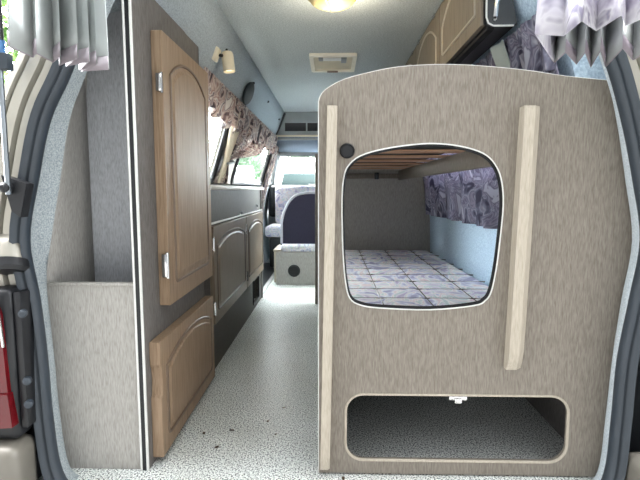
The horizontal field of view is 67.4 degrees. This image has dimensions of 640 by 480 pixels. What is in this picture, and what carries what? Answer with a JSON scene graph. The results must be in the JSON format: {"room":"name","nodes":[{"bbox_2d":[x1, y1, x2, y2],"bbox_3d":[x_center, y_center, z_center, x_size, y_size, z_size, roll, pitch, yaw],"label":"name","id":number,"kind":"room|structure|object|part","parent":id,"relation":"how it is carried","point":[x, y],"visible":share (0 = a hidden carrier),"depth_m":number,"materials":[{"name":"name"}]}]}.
{"room":"vehicle interior","nodes":[
{"label":"vehicle interior","id":0,"kind":"room"},
{"bbox_2d":[26,423,41,478],"bbox_3d":[-0.852,0.436,1.318,0.135,0.660,0.110,0,6,1],"label":"wall","id":1,"kind":"structure","parent":0,"point":[31,430],"depth_m":1.33,"materials":[{"name":"black plastic"}]},
{"bbox_2d":[0,232,29,275],"bbox_3d":[-0.795,0.042,1.224,0.114,0.128,0.122,0,6,1],"label":"buffer","id":2,"kind":"object","parent":1,"relation":"attached to","point":[11,260],"visible":0.56,"depth_m":1.19,"materials":[{"name":"black plastic"}]},
{"bbox_2d":[0,285,35,438],"bbox_3d":[-0.808,0.308,1.214,0.188,0.396,0.090,0,6,1],"label":"tail lamp","id":3,"kind":"object","parent":1,"relation":"attached to","point":[17,378],"visible":0.98,"depth_m":1.19,"materials":[{"name":"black plastic"}]},
{"bbox_2d":[0,433,37,479],"bbox_3d":[-0.834,0.641,1.239,0.175,0.268,0.110,0,6,1],"label":"bumper cover","id":4,"kind":"object","parent":1,"relation":"attached to","point":[18,461],"visible":0.92,"depth_m":1.21,"materials":[{"name":"paint"}]},
{"bbox_2d":[0,52,52,285],"bbox_3d":[-0.617,-0.373,1.203,0.510,1.033,0.120,0,6,1],"label":"trim","id":5,"kind":"structure","parent":1,"relation":"attached to","point":[22,85],"depth_m":1.17,"materials":[{"name":"beige paint"}]},
{"bbox_2d":[9,58,74,479],"bbox_3d":[-0.567,-0.024,1.206,0.432,1.557,0.036,0,6,1],"label":"trim","id":6,"kind":"structure","parent":1,"relation":"attached to","point":[56,81],"depth_m":1.22,"materials":[{"name":"rubber"}]},
{"bbox_2d":[31,0,114,479],"bbox_3d":[-0.565,-0.030,1.261,0.432,1.557,0.079,0,6,1],"label":"trim","id":7,"kind":"structure","parent":1,"relation":"attached to","point":[43,216],"depth_m":1.26,"materials":[{"name":"grey carpet"}]},
{"bbox_2d":[109,0,283,263],"bbox_3d":[-0.558,-0.297,3.456,0.394,1.596,4.332,0,6,1],"label":"wall","id":8,"kind":"structure","parent":0,"point":[204,22],"depth_m":2.19,"materials":[{"name":"blue carpet"}]},
{"bbox_2d":[0,0,33,216],"bbox_3d":[-0.721,-0.333,1.094,0.074,0.566,0.111,0,6,1],"label":"gas strut","id":9,"kind":"object","parent":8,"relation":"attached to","point":[19,192],"visible":1,"depth_m":1.12,"materials":[{"name":"metal"}]},
{"bbox_3d":[-0.722,-0.273,1.096,0.012,0.338,0.060,-4,7,-33],"label":"rod","id":10,"kind":"part","parent":9,"relation":"part of","materials":[{"name":"metal"}]},
{"bbox_2d":[85,73,272,186],"bbox_3d":[-0.618,-0.608,3.426,0.265,0.440,4.332,0,6,1],"label":"trim","id":11,"kind":"structure","parent":8,"relation":"attached to","point":[231,166],"depth_m":2.92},
{"bbox_2d":[210,107,229,182],"bbox_3d":[-0.584,-0.487,2.427,0.152,0.397,0.730,0,6,1],"label":"window","id":12,"kind":"structure","parent":8,"relation":"in","point":[226,130],"depth_m":2.77,"materials":[{"name":"black plastic"}]},
{"bbox_2d":[212,46,234,73],"bbox_3d":[-0.426,-0.783,2.080,0.119,0.103,0.063,-5,8,-41],"label":"spotlight","id":13,"kind":"object","parent":8,"relation":"attached to","point":[227,56],"visible":0.96,"depth_m":2.08,"materials":[{"name":"beige plastic"}]},
{"bbox_3d":[-0.448,-0.797,2.060,0.039,0.056,0.056,0,6,1],"label":"mounting plate","id":14,"kind":"part","parent":13,"relation":"part of","materials":[{"name":"beige plastic"}]},
{"bbox_2d":[213,112,263,183],"bbox_3d":[-0.524,-0.599,3.389,0.187,0.411,1.442,0,6,1],"label":"curtain","id":15,"kind":"object","parent":8,"relation":"hanging from","point":[237,146],"visible":0.77,"depth_m":2.92,"materials":[{"name":"beige fabric"}]},
{"bbox_2d":[204,67,277,153],"bbox_3d":[-0.460,-0.739,3.218,0.082,0.175,2.630,0,6,1],"label":"valance","id":16,"kind":"object","parent":8,"relation":"attached to","point":[225,105],"visible":0.95,"depth_m":2.62,"materials":[{"name":"brown fabric"}]},
{"bbox_2d":[230,151,271,185],"bbox_3d":[-0.545,-0.650,3.998,0.152,0.397,1.450,0,6,1],"label":"window","id":17,"kind":"structure","parent":8,"relation":"in","point":[232,182],"depth_m":3.95,"materials":[{"name":"black plastic"}]},
{"bbox_2d":[262,145,278,211],"bbox_3d":[-0.525,-0.572,4.841,0.208,0.736,0.291,0,6,1],"label":"door curtain","id":18,"kind":"object","parent":8,"relation":"hanging from","point":[273,159],"visible":0.62,"depth_m":4.83,"materials":[{"name":"beige fabric"}]},
{"bbox_2d":[270,155,278,185],"bbox_3d":[-0.515,-0.787,5.423,0.060,0.454,0.167,-6,8,-43],"label":"trim","id":19,"kind":"structure","parent":8,"relation":"attached to","point":[273,175],"depth_m":5.41,"materials":[{"name":"grey plastic"}]},
{"bbox_2d":[278,153,317,156],"bbox_3d":[0.132,-0.953,5.338,1.200,0.050,0.060,0,6,1],"label":"trim","id":20,"kind":"structure","parent":8,"relation":"attached to","point":[281,154],"depth_m":5.32,"materials":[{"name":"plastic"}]},
{"bbox_2d":[280,152,317,152],"bbox_3d":[0.131,-0.978,5.290,1.200,0.026,0.030,0,6,1],"label":"trim","id":21,"kind":"structure","parent":8,"relation":"attached to","point":[280,152],"depth_m":5.30,"materials":[{"name":"black plastic"}]},
{"bbox_2d":[268,163,278,255],"bbox_3d":[0.136,-0.414,5.569,1.520,1.270,0.132,0,6,1],"label":"wall","id":22,"kind":"structure","parent":0,"point":[271,220],"depth_m":5.64,"materials":[{"name":"grey plastic"}]},
{"bbox_2d":[269,185,314,216],"bbox_3d":[0.133,-0.440,5.432,1.400,0.350,0.300,0,6,1],"label":"trim","id":23,"kind":"structure","parent":22,"relation":"attached to","point":[271,188],"depth_m":5.31,"materials":[{"name":"black plastic"}]},
{"bbox_2d":[276,112,317,139],"bbox_3d":[0.113,-1.059,4.521,1.189,0.290,0.084,0,6,1],"label":"wall","id":24,"kind":"structure","parent":0,"point":[292,124],"depth_m":4.52,"materials":[{"name":"grey plastic"}]},
{"bbox_2d":[276,137,317,151],"bbox_3d":[0.122,-0.978,4.924,1.200,0.105,0.803,0,6,1],"label":"ceiling","id":25,"kind":"structure","parent":0,"point":[284,145],"depth_m":4.91,"materials":[{"name":"blue paint"}]},
{"bbox_2d":[38,258,593,479],"bbox_3d":[0.085,0.471,3.534,1.700,0.070,4.465,0,6,1],"label":"floor","id":26,"kind":"structure","parent":0,"point":[271,364],"depth_m":1.65,"materials":[{"name":"plastic"}]},
{"bbox_2d":[47,0,214,470],"bbox_3d":[-0.607,-0.056,1.631,0.324,1.374,0.658,0,6,1],"label":"wardrobe","id":27,"kind":"object","parent":26,"relation":"on","point":[129,263],"visible":0.89,"depth_m":1.41,"materials":[{"name":"brown wood"}]},
{"bbox_3d":[-0.630,-0.030,1.400,0.270,1.371,0.180,0,6,1],"label":"lining panel","id":28,"kind":"part","parent":27,"relation":"part of","materials":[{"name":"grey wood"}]},
{"bbox_3d":[-0.611,-0.033,1.497,0.206,1.355,0.014,0,6,1],"label":"panel","id":29,"kind":"part","parent":27,"relation":"part of","materials":[{"name":"grey laminate"}]},
{"bbox_3d":[-0.511,-0.022,1.307,0.005,1.374,0.010,0,6,1],"label":"edge trim","id":30,"kind":"part","parent":27,"relation":"part of","materials":[{"name":"white plastic"}]},
{"bbox_3d":[-0.493,-0.022,1.306,0.005,1.374,0.010,0,6,1],"label":"edge trim","id":31,"kind":"part","parent":27,"relation":"part of","materials":[{"name":"white plastic"}]},
{"bbox_3d":[-0.493,-0.056,1.627,0.022,1.374,0.636,0,6,1],"label":"panel","id":32,"kind":"part","parent":27,"relation":"part of","materials":[{"name":"brown wood"}]},
{"bbox_3d":[-0.465,-0.229,1.677,0.032,0.808,0.524,0,6,1],"label":"door","id":33,"kind":"part","parent":27,"relation":"part of","materials":[{"name":"brown wood"}]},
{"bbox_3d":[-0.466,0.433,1.698,0.032,0.346,0.620,0,6,1],"label":"door","id":34,"kind":"part","parent":27,"relation":"part of","materials":[{"name":"brown wood"}]},
{"bbox_3d":[-0.451,0.429,1.697,0.010,0.272,0.536,0,6,1],"label":"moulding","id":35,"kind":"part","parent":27,"relation":"part of","materials":[{"name":"brown wood"}]},
{"bbox_3d":[-0.450,-0.235,1.676,0.010,0.708,0.412,0,6,1],"label":"moulding","id":36,"kind":"part","parent":27,"relation":"part of","materials":[{"name":"brown wood"}]},
{"bbox_2d":[204,185,263,367],"bbox_3d":[-0.545,0.098,2.815,0.234,0.822,1.688,0,6,1],"label":"base cabinet","id":37,"kind":"object","parent":26,"relation":"on","point":[236,280],"visible":0.87,"depth_m":2.51,"materials":[{"name":"grey laminate"}]},
{"bbox_3d":[-0.453,0.116,2.447,0.020,0.427,0.780,0,6,1],"label":"door","id":38,"kind":"part","parent":37,"relation":"part of","materials":[{"name":"wood"}]},
{"bbox_3d":[-0.444,0.110,2.446,0.010,0.340,0.682,0,6,1],"label":"moulding","id":39,"kind":"part","parent":37,"relation":"part of","materials":[{"name":"wood"}]},
{"bbox_2d":[210,185,262,189],"bbox_3d":[-0.539,-0.301,2.785,0.186,0.022,1.665,0,6,1],"label":"countertop","id":40,"kind":"structure","parent":37,"relation":"on","point":[213,187],"depth_m":2.51,"materials":[{"name":"grey laminate"}]},
{"bbox_3d":[-0.435,0.039,3.184,0.020,0.427,0.678,0,6,1],"label":"door","id":41,"kind":"part","parent":37,"relation":"part of","materials":[{"name":"wood"}]},
{"bbox_3d":[-0.549,0.040,3.529,0.190,0.790,0.018,0,6,1],"label":"panel","id":42,"kind":"part","parent":37,"relation":"part of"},
{"bbox_3d":[-0.426,0.033,3.183,0.010,0.340,0.580,0,6,1],"label":"moulding","id":43,"kind":"part","parent":37,"relation":"part of","materials":[{"name":"wood"}]},
{"bbox_2d":[253,275,259,305],"bbox_3d":[-0.441,0.342,3.305,0.010,0.177,0.252,0,6,1],"label":"vent","id":44,"kind":"object","parent":37,"relation":"attached to","point":[256,300],"depth_m":3.41,"materials":[{"name":"black plastic"}]},
{"bbox_3d":[-0.441,0.033,3.544,0.030,0.800,0.020,0,6,1],"label":"post","id":45,"kind":"part","parent":37,"relation":"part of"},
{"bbox_2d":[263,263,273,293],"bbox_3d":[-0.525,0.330,4.482,0.215,0.014,1.580,0,6,1],"label":"step","id":46,"kind":"structure","parent":26,"relation":"on","point":[268,272],"depth_m":4.48,"materials":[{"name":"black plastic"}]},
{"bbox_2d":[265,186,314,266],"bbox_3d":[-0.269,-0.151,4.949,0.540,0.815,0.500,0,6,1],"label":"seat","id":47,"kind":"object","parent":26,"relation":"on","point":[283,194],"visible":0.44,"depth_m":5.04,"materials":[{"name":"grey fabric"}]},
{"bbox_2d":[265,223,279,236],"bbox_3d":[-0.280,-0.102,4.934,0.520,0.110,0.460,0,6,1],"label":"cushion","id":48,"kind":"object","parent":47,"relation":"on","point":[273,230],"depth_m":4.71,"materials":[{"name":"grey fabric"}]},
{"bbox_3d":[-0.235,-0.375,5.116,0.480,0.405,0.120,0,6,1],"label":"backrest","id":49,"kind":"part","parent":47,"relation":"part of","materials":[{"name":"fabric"}]},
{"bbox_2d":[273,191,314,284],"bbox_3d":[-0.093,-0.033,4.237,0.592,0.788,0.452,0,6,1],"label":"seat","id":50,"kind":"object","parent":26,"relation":"on","point":[294,260],"visible":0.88,"depth_m":4.06,"materials":[{"name":"blue fabric"}]},
{"bbox_2d":[288,265,299,276],"bbox_3d":[-0.218,0.260,4.049,0.103,0.103,0.012,0,6,1],"label":"round vent","id":51,"kind":"object","parent":50,"relation":"attached to","point":[293,270],"depth_m":4.05,"materials":[{"name":"black plastic"}]},
{"bbox_2d":[281,244,314,251],"bbox_3d":[-0.062,0.047,4.248,0.530,0.063,0.445,0,6,1],"label":"cushion","id":52,"kind":"object","parent":50,"relation":"on","point":[284,247],"depth_m":4.03,"materials":[{"name":"white fabric"}]},
{"bbox_3d":[-0.062,-0.189,4.120,0.525,0.432,0.110,0,6,1],"label":"backrest","id":53,"kind":"part","parent":50,"relation":"part of","materials":[{"name":"blue fabric"}]},
{"bbox_2d":[315,64,631,476],"bbox_3d":[0.401,-0.001,2.306,0.920,1.124,2.114,0,6,1],"label":"bunk bed","id":54,"kind":"object","parent":26,"relation":"on","point":[542,331],"visible":0.98,"depth_m":1.29,"materials":[{"name":"grey wood"}]},
{"bbox_3d":[-0.021,-0.070,3.347,0.025,1.045,0.050,0,6,1],"label":"post","id":55,"kind":"part","parent":54,"relation":"part of","materials":[{"name":"grey wood"}]},
{"bbox_3d":[0.023,0.150,1.287,0.044,0.994,0.036,0,6,1],"label":"grab rail","id":56,"kind":"part","parent":54,"relation":"part of","materials":[{"name":"brown wood"}]},
{"bbox_3d":[0.309,-0.438,3.288,0.455,0.034,0.025,0,6,1],"label":"rail","id":57,"kind":"part","parent":54,"relation":"part of","materials":[{"name":"grey wood"}]},
{"bbox_3d":[0.421,-0.067,3.346,0.878,1.040,0.018,0,6,1],"label":"panel","id":58,"kind":"part","parent":54,"relation":"part of","materials":[{"name":"brown wood"}]},
{"bbox_2d":[345,250,488,305],"bbox_3d":[0.428,0.213,2.344,0.703,0.094,2.012,0,6,1],"label":"mattress","id":59,"kind":"object","parent":54,"relation":"on","point":[389,277],"visible":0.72,"depth_m":2.19,"materials":[{"name":"fabric"}]},
{"bbox_3d":[0.271,-0.032,1.279,0.430,0.448,0.003,0,6,1],"label":"opening trim","id":60,"kind":"part","parent":54,"relation":"part of","materials":[{"name":"white plastic"}]},
{"bbox_3d":[0.521,-0.338,2.283,0.020,0.064,2.034,0,6,1],"label":"rail","id":61,"kind":"part","parent":54,"relation":"part of","materials":[{"name":"grey wood"}]},
{"bbox_3d":[0.379,0.525,1.338,0.623,0.201,0.007,0,6,1],"label":"storage trim","id":62,"kind":"part","parent":54,"relation":"part of","materials":[{"name":"brown wood"}]},
{"bbox_3d":[0.531,0.005,1.259,0.058,0.694,0.036,0,6,1],"label":"grab rail","id":63,"kind":"part","parent":54,"relation":"part of","materials":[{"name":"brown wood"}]},
{"bbox_2d":[216,0,441,111],"bbox_3d":[0.072,-1.057,2.859,0.920,0.050,3.332,0,6,1],"label":"ceiling","id":64,"kind":"structure","parent":0,"point":[279,36],"depth_m":2.29,"materials":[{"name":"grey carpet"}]},
{"bbox_2d":[308,0,355,11],"bbox_3d":[0.046,-0.894,1.796,0.195,0.053,0.195,0,6,1],"label":"dome light","id":65,"kind":"object","parent":64,"relation":"attached to","point":[324,5],"visible":1,"depth_m":1.78,"materials":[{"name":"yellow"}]},
{"bbox_2d":[309,53,356,72],"bbox_3d":[0.074,-1.012,2.754,0.260,0.021,0.370,0,6,1],"label":"roof hatch","id":66,"kind":"object","parent":64,"relation":"attached to","point":[319,62],"visible":1,"depth_m":2.73,"materials":[{"name":"white plastic"}]},
{"bbox_3d":[0.030,-0.842,1.134,0.920,0.160,0.110,0,6,1],"label":"trim","id":67,"kind":"structure","parent":64,"relation":"attached to","visible":0},
{"bbox_3d":[0.015,-0.947,0.535,1.240,0.232,1.140,0,6,1],"label":"door","id":68,"kind":"structure","parent":67,"relation":"attached to","visible":0},
{"bbox_2d":[7,0,108,71],"bbox_3d":[-0.475,-0.598,0.854,0.080,0.537,0.181,2,6,17],"label":"pleated curtain","id":69,"kind":"object","parent":68,"relation":"hanging from","point":[74,32],"visible":1,"depth_m":0.89,"materials":[{"name":"grey fabric"}]},
{"bbox_2d":[535,0,639,67],"bbox_3d":[0.494,-0.599,0.814,0.173,0.527,0.333,4,7,33],"label":"pleated curtain","id":70,"kind":"object","parent":68,"relation":"hanging from","point":[575,28],"visible":1,"depth_m":0.84,"materials":[{"name":"white fabric"}]},
{"bbox_2d":[430,0,536,285],"bbox_3d":[0.705,-0.295,3.433,0.349,1.596,4.316,0,6,1],"label":"wall","id":71,"kind":"structure","parent":0,"point":[470,247],"depth_m":2.40,"materials":[{"name":"blue carpet"}]},
{"bbox_2d":[405,0,516,65],"bbox_3d":[0.535,-0.852,2.429,0.113,0.268,2.206,0,6,1],"label":"locker","id":72,"kind":"object","parent":71,"relation":"attached to","point":[459,31],"visible":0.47,"depth_m":1.62,"materials":[{"name":"brown wood"}]},
{"bbox_3d":[0.501,-0.881,2.704,0.021,0.244,0.525,0,6,1],"label":"door","id":73,"kind":"part","parent":72,"relation":"part of","materials":[{"name":"brown wood"}]},
{"bbox_3d":[0.480,-0.833,2.172,0.013,0.178,0.434,0,6,1],"label":"moulding","id":74,"kind":"part","parent":72,"relation":"part of","materials":[{"name":"brown wood"}]},
{"bbox_3d":[0.488,-0.826,2.172,0.021,0.244,0.525,0,6,1],"label":"door","id":75,"kind":"part","parent":72,"relation":"part of","materials":[{"name":"brown wood"}]},
{"bbox_3d":[0.467,-0.778,1.640,0.013,0.178,0.434,0,6,1],"label":"moulding","id":76,"kind":"part","parent":72,"relation":"part of","materials":[{"name":"brown wood"}]},
{"bbox_3d":[0.475,-0.770,1.640,0.021,0.244,0.525,0,6,1],"label":"door","id":77,"kind":"part","parent":72,"relation":"part of","materials":[{"name":"brown wood"}]},
{"bbox_3d":[0.521,-0.728,2.466,0.022,0.014,2.160,0,6,1],"label":"rail","id":78,"kind":"part","parent":72,"relation":"part of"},
{"bbox_3d":[0.497,-0.681,1.354,0.016,0.122,0.031,0,6,1],"label":"handle","id":79,"kind":"part","parent":72,"relation":"part of","materials":[{"name":"silver metal"}]},
{"bbox_3d":[0.510,-0.737,1.358,0.087,0.256,0.005,0,6,1],"label":"edge trim","id":80,"kind":"part","parent":72,"relation":"part of","materials":[{"name":"white plastic"}]},
{"bbox_3d":[0.517,-0.744,1.366,0.091,0.260,0.016,0,6,1],"label":"panel","id":81,"kind":"part","parent":72,"relation":"part of","materials":[{"name":"grey plastic"}]},
{"bbox_2d":[476,14,554,72],"bbox_3d":[0.621,-0.591,2.209,0.108,0.215,1.954,0,6,2],"label":"valance","id":82,"kind":"object","parent":72,"relation":"hanging from","point":[524,40],"visible":0.2,"depth_m":1.36,"materials":[{"name":"purple fabric"}]},
{"bbox_2d":[420,40,558,228],"bbox_3d":[0.689,-0.361,2.264,0.178,0.569,2.029,0,6,1],"label":"window curtain","id":83,"kind":"object","parent":71,"relation":"hanging from","point":[469,196],"visible":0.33,"depth_m":2.28,"materials":[{"name":"purple fabric"}]},
{"bbox_2d":[556,53,571,75],"bbox_3d":[0.749,-0.606,3.400,0.160,0.440,4.316,0,6,1],"label":"trim","id":84,"kind":"structure","parent":71,"relation":"attached to","point":[563,67],"depth_m":1.29,"materials":[{"name":"blue fabric"}]},
{"bbox_2d":[629,357,639,452],"bbox_3d":[0.905,0.440,1.276,0.150,0.660,0.110,0,6,1],"label":"wall","id":85,"kind":"structure","parent":0,"point":[635,430],"depth_m":1.26,"materials":[{"name":"black plastic"}]},
{"bbox_2d":[567,54,606,79],"bbox_3d":[0.692,-0.094,1.292,0.440,1.640,0.016,0,6,1],"label":"trim","id":86,"kind":"structure","parent":85,"relation":"attached to","point":[583,69],"depth_m":1.25,"materials":[{"name":"blue carpet"}]},
{"bbox_2d":[592,52,638,479],"bbox_3d":[0.630,-0.027,1.232,0.440,1.557,0.079,0,6,1],"label":"trim","id":87,"kind":"structure","parent":85,"relation":"attached to","point":[628,179],"depth_m":1.23,"materials":[{"name":"carpet"}]},
{"bbox_2d":[601,49,639,479],"bbox_3d":[0.621,-0.021,1.177,0.425,1.557,0.036,0,6,1],"label":"trim","id":88,"kind":"structure","parent":85,"relation":"attached to","point":[619,70],"depth_m":1.19,"materials":[{"name":"rubber"}]},
{"bbox_2d":[625,452,639,479],"bbox_3d":[0.880,0.664,1.206,0.195,0.230,0.127,0,6,1],"label":"bumper cover","id":89,"kind":"object","parent":85,"relation":"attached to","point":[633,466],"visible":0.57,"depth_m":1.21,"materials":[{"name":"paint"}]},
{"bbox_2d":[627,55,639,98],"bbox_3d":[0.673,-0.373,1.171,0.503,1.026,0.120,0,6,1],"label":"trim","id":90,"kind":"structure","parent":85,"relation":"attached to","point":[635,64],"depth_m":1.13,"materials":[{"name":"beige paint"}]},
{"label":"outside","id":91,"kind":"structure","parent":0,"visible":0},
{"bbox_3d":[0.489,-0.570,20.043,120.000,0.100,120.000,0,6,1],"label":"ground","id":92,"kind":"structure","parent":91,"visible":0},
{"bbox_2d":[2,0,17,83],"bbox_3d":[-4.069,-1.649,6.002,2.849,4.962,1.881,-6,8,-43],"label":"bush","id":93,"kind":"object","parent":92,"relation":"on","point":[14,53],"visible":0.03,"depth_m":5.93,"materials":[{"name":"green plant"}]},
{"bbox_2d":[234,166,253,182],"bbox_3d":[-4.273,-1.794,19.974,2.126,2.349,5.538,-2,6,-19],"label":"caravan","id":94,"kind":"object","parent":92,"relation":"on","point":[243,173],"visible":0.08,"depth_m":17.60,"materials":[{"name":"white paint"}]},
{"bbox_2d":[238,150,264,182],"bbox_3d":[-4.626,-4.241,29.726,2.755,5.202,2.802,0,6,1],"label":"tree","id":95,"kind":"object","parent":92,"relation":"on","point":[256,162],"visible":0.3,"depth_m":29.04,"materials":[{"name":"green plant"}]},
{"bbox_2d":[276,158,314,184],"bbox_3d":[-0.184,-1.274,14.927,2.460,2.359,5.060,0,6,1],"label":"camper van","id":96,"kind":"object","parent":92,"relation":"on","point":[291,171],"visible":0.07,"depth_m":13.16,"materials":[{"name":"white paint"}]}
]}

